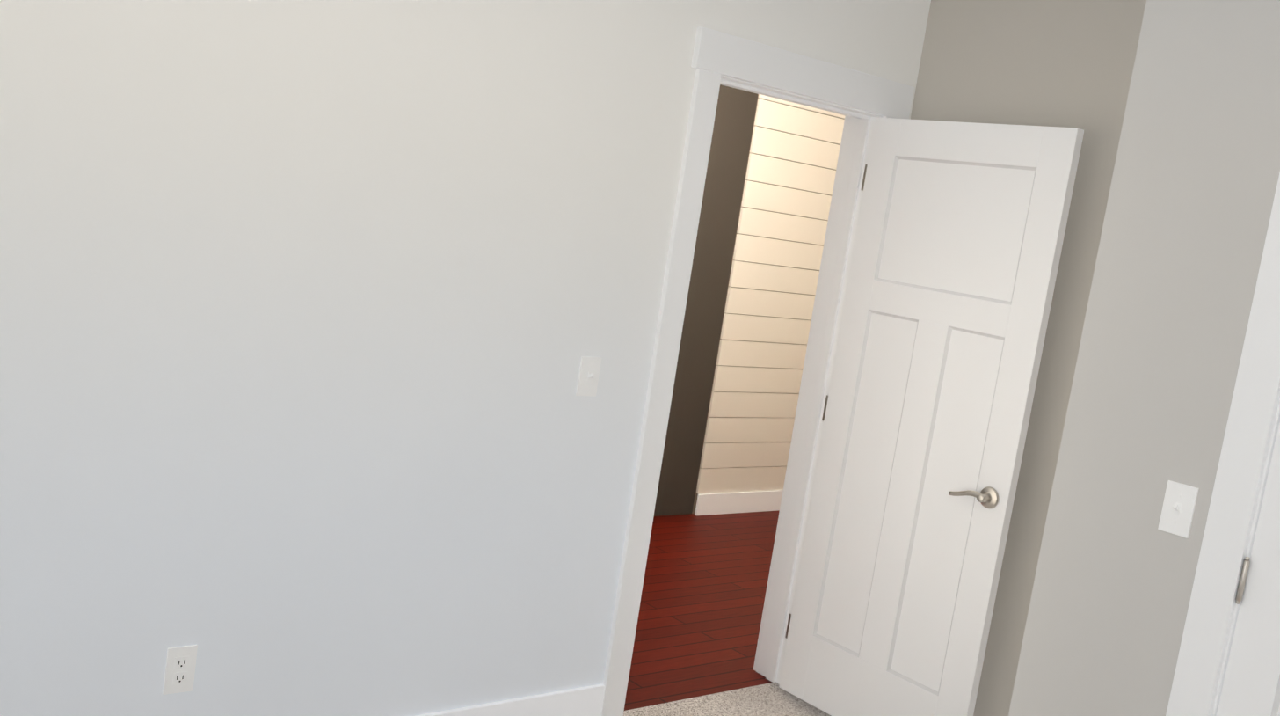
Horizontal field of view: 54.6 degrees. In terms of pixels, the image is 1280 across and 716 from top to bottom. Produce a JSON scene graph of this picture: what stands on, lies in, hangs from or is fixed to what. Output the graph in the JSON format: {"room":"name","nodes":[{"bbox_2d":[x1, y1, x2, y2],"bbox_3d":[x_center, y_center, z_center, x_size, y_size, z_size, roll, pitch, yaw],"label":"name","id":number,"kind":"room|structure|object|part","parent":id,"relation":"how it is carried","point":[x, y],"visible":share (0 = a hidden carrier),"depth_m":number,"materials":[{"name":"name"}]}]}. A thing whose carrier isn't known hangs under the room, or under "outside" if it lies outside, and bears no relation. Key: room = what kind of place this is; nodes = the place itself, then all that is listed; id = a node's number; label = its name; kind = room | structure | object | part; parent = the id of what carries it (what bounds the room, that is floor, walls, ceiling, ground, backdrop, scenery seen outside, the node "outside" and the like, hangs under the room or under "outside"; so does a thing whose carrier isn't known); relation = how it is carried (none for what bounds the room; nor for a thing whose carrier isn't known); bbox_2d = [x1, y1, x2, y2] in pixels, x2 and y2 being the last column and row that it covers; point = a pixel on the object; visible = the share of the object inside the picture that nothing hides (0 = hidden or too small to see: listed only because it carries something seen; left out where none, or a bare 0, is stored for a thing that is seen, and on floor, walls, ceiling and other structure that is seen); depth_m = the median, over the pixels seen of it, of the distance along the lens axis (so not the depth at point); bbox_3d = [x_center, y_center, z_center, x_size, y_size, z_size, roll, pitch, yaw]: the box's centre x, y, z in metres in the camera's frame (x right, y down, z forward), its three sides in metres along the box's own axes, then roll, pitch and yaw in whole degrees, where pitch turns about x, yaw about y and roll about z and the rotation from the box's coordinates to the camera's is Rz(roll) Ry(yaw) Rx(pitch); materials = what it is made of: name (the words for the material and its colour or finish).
{"room":"empty bedroom","nodes":[
{"label":"empty bedroom","id":0,"kind":"room"},
{"bbox_2d":[0,0,930,715],"bbox_3d":[-0.843,-0.238,3.064,4.515,2.720,0.150,3,9,-40],"label":"wall","id":1,"kind":"structure","parent":0,"point":[313,313],"depth_m":3.09,"materials":[{"name":"paint"}]},
{"bbox_2d":[162,644,197,694],"bbox_3d":[-1.107,0.750,2.984,0.070,0.115,0.007,3,9,-40],"label":"outlet","id":2,"kind":"object","parent":1,"relation":"attached to","point":[180,668],"visible":1,"depth_m":2.98,"materials":[{"name":"plastic"}]},
{"bbox_2d":[416,683,604,715],"bbox_3d":[-1.356,1.029,2.840,3.233,0.135,0.015,3,9,-40],"label":"baseboard","id":3,"kind":"structure","parent":1,"relation":"attached to","point":[585,701],"depth_m":3.72,"materials":[{"name":"paint"}]},
{"bbox_2d":[575,356,601,395],"bbox_3d":[-0.144,0.056,3.604,0.070,0.115,0.022,3,9,-40],"label":"light switch","id":4,"kind":"object","parent":1,"relation":"attached to","point":[588,376],"visible":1,"depth_m":3.61,"materials":[{"name":"plastic"}]},
{"bbox_2d":[600,26,914,715],"bbox_3d":[0.340,0.095,4.131,0.994,2.159,0.198,3,9,-40],"label":"door frame","id":5,"kind":"structure","parent":1,"relation":"attached to","point":[861,102],"depth_m":3.92,"materials":[{"name":"paint"}]},
{"bbox_3d":[0.659,0.173,4.339,0.002,1.700,0.034,3,9,-40],"label":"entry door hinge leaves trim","id":6,"kind":"part","parent":5,"relation":"part of","materials":[{"name":"white wood"}]},
{"bbox_2d":[778,117,1083,715],"bbox_3d":[0.892,0.252,4.017,0.141,2.017,0.772,3,9,-40],"label":"entry door","id":7,"kind":"structure","parent":1,"relation":"in","point":[956,252],"depth_m":3.97,"materials":[{"name":"paint"}]},
{"bbox_2d":[623,682,831,715],"bbox_3d":[0.050,1.473,1.912,4.515,0.100,3.450,3,9,-40],"label":"floor carpet","id":8,"kind":"object","parent":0,"point":[771,699],"depth_m":4.23,"materials":[{"name":"beige carpet"}]},
{"bbox_2d":[910,0,1146,715],"bbox_3d":[1.913,0.161,3.186,0.120,2.720,3.280,3,9,-40],"label":"wall","id":9,"kind":"structure","parent":0,"point":[1065,63],"depth_m":3.89,"materials":[{"name":"paint"}]},
{"bbox_2d":[1008,0,1279,715],"bbox_3d":[1.740,0.249,2.255,0.120,2.720,2.060,3,9,-40],"label":"wall","id":10,"kind":"structure","parent":0,"point":[1193,188],"depth_m":2.84,"materials":[{"name":"paint"}]},
{"bbox_2d":[1157,480,1199,538],"bbox_3d":[1.202,0.339,2.777,0.022,0.115,0.070,3,9,-40],"label":"light switch","id":11,"kind":"object","parent":10,"relation":"attached to","point":[1178,508],"visible":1,"depth_m":2.78,"materials":[{"name":"plastic"}]},
{"bbox_2d":[1165,172,1279,715],"bbox_3d":[1.727,0.535,2.236,0.144,2.159,1.444,3,9,-40],"label":"door frame","id":12,"kind":"structure","parent":10,"relation":"attached to","point":[1240,479],"depth_m":2.67,"materials":[{"name":"paint"}]},
{"bbox_2d":[1216,421,1279,715],"bbox_3d":[1.484,0.534,2.440,0.088,2.017,0.610,3,9,-40],"label":"closet door","id":13,"kind":"structure","parent":10,"relation":"in","point":[1251,685],"depth_m":2.64,"materials":[{"name":"paint"}]},
{"label":"outside","id":14,"kind":"structure","parent":0,"visible":0},
{"bbox_2d":[624,509,779,710],"bbox_3d":[-0.265,1.024,5.198,5.200,0.100,2.075,3,9,-40],"label":"floor","id":15,"kind":"structure","parent":14,"point":[702,600],"depth_m":5.23,"materials":[{"name":"red wood"}]},
{"bbox_2d":[654,84,757,516],"bbox_3d":[-1.066,-0.560,5.428,3.960,2.720,0.130,3,9,-40],"label":"wall","id":16,"kind":"structure","parent":14,"point":[723,188],"depth_m":6.59,"materials":[{"name":"grey paint"}]},
{"bbox_2d":[691,94,845,513],"bbox_3d":[0.849,-0.469,7.032,1.040,2.720,0.150,3,9,-40],"label":"wall","id":17,"kind":"structure","parent":14,"point":[791,167],"depth_m":6.86,"materials":[{"name":"paint"}]},
{"bbox_2d":[694,489,783,515],"bbox_3d":[0.710,0.823,7.126,1.040,0.120,0.016,3,9,-40],"label":"baseboard","id":18,"kind":"structure","parent":17,"relation":"attached to","point":[717,503],"depth_m":6.98,"materials":[{"name":"paint"}]}
]}

